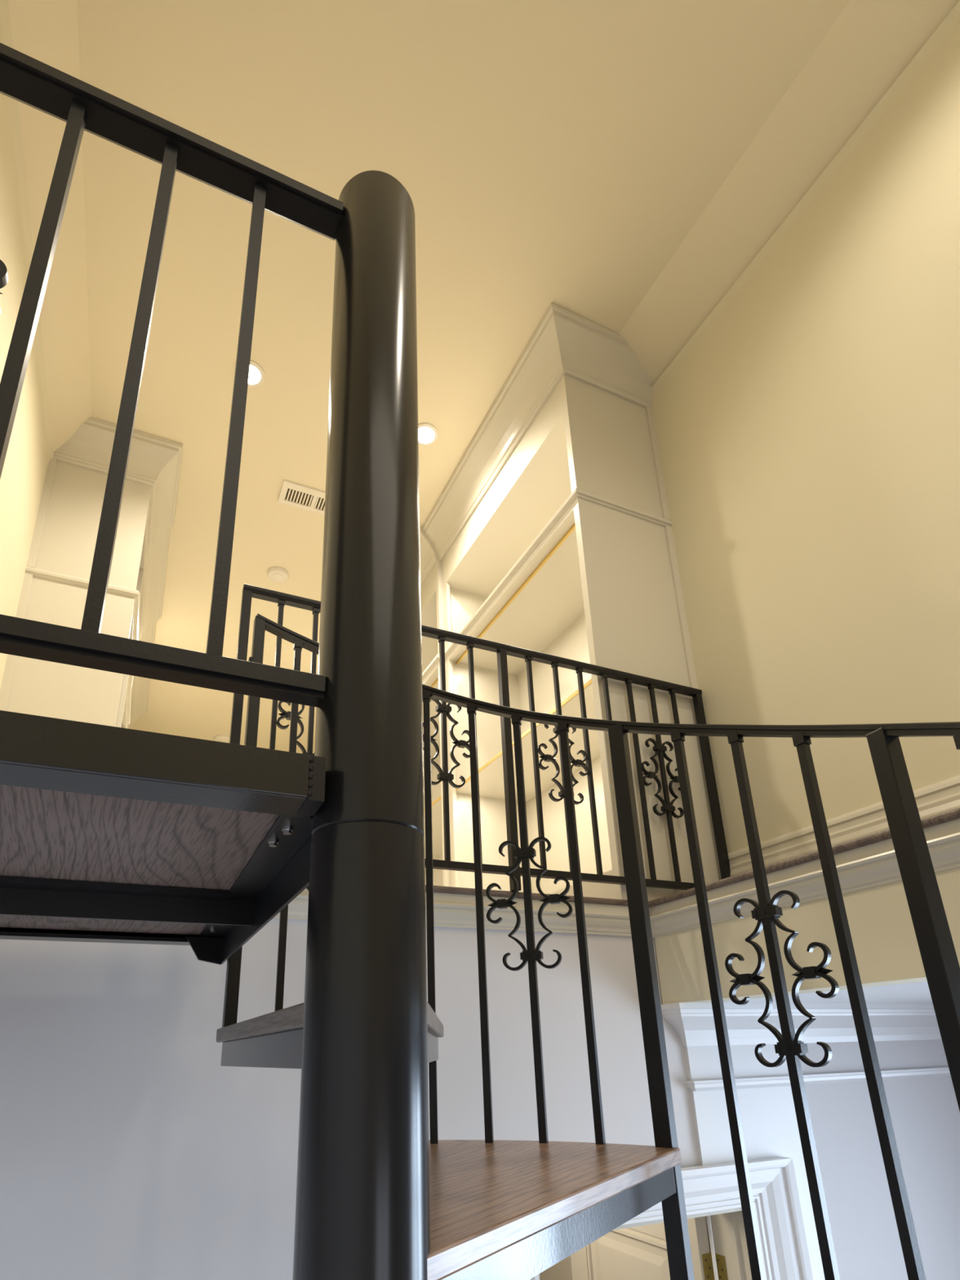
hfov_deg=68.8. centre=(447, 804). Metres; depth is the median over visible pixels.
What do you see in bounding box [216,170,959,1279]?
spiral staircase
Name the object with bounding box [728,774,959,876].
baseboard
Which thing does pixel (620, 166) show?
ceiling
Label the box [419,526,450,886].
wall
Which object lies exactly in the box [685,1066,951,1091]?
trim
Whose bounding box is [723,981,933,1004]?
ceiling
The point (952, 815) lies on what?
floor
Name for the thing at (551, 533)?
bookcase
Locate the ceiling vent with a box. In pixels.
[277,480,325,515]
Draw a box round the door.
[570,1216,728,1279]
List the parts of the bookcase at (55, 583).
panel, moulding, crown moulding, panel, frame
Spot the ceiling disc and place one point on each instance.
(220, 738)
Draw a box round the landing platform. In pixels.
[0,710,325,964]
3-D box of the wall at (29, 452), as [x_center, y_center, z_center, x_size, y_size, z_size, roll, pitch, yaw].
[-1.536,-0.776,2.090,0.130,2.674,10.583,7,-21,-23]
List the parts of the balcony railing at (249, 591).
post, rail, post, rail, post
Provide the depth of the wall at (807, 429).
2.27 m
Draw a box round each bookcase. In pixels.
[0,417,182,727]
[121,528,170,728]
[126,622,155,728]
[422,302,721,901]
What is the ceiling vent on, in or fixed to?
in the ceiling at (620, 166)
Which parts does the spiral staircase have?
newel post, handrail, newel post, newel post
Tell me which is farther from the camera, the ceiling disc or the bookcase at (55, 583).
the ceiling disc
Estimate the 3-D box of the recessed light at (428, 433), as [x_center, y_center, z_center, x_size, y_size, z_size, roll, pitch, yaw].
[-0.119,-1.889,3.579,0.138,0.008,0.138,7,-21,-23]
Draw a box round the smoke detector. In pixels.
[266,566,288,582]
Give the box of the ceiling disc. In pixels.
[213,734,229,742]
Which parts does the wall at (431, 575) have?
crown moulding, moulding, shelf, panel, panel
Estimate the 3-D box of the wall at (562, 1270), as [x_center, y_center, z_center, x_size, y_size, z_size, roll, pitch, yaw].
[-0.322,2.309,2.939,1.582,2.616,2.824,7,-21,-23]
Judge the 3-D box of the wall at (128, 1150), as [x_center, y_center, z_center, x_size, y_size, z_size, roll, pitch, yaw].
[0.596,1.782,1.839,4.456,2.824,0.145,7,-21,-23]
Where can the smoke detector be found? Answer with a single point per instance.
(276, 574)
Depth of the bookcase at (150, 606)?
4.45 m
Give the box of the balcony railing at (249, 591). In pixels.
[229,583,730,891]
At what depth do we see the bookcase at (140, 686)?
5.79 m
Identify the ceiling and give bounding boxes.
[8,0,959,753]
[271,918,654,938]
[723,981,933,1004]
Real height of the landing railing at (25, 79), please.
0.863 m
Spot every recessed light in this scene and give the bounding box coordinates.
[234,360,265,387]
[417,422,438,446]
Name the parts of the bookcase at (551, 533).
panel, shelf, frame, crown moulding, moulding, panel, panel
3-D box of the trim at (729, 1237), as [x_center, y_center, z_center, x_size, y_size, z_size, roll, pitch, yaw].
[0.553,2.143,1.677,0.746,2.039,0.158,7,-21,-23]
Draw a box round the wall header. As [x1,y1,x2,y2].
[654,866,959,1004]
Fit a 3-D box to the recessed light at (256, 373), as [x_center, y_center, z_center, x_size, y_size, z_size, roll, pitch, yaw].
[-0.918,-1.989,3.235,0.138,0.008,0.138,7,-21,-23]
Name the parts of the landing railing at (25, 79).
rail, rail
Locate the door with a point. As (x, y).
(638, 1252)
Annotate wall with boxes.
[0,0,53,688]
[0,920,959,1279]
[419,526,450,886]
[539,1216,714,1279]
[651,0,959,853]
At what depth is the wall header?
1.74 m
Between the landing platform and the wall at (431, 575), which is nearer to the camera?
the landing platform
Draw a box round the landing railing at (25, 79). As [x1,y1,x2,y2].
[0,42,342,706]
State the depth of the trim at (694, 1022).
2.36 m
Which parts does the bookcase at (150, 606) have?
moulding, frame, crown moulding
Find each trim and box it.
[273,818,959,937]
[529,1156,813,1279]
[538,1207,751,1279]
[661,1002,941,1046]
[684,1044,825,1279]
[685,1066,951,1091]
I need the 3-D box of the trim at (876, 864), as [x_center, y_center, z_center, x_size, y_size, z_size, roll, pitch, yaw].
[0.660,-0.496,-0.198,2.183,0.092,4.824,7,-21,-23]
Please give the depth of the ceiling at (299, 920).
2.07 m
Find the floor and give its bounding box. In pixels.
[425,807,959,907]
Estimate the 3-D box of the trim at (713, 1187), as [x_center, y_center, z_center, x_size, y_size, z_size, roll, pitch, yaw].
[0.593,2.056,1.611,1.081,2.156,0.042,7,-21,-23]
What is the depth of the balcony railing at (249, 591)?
2.28 m

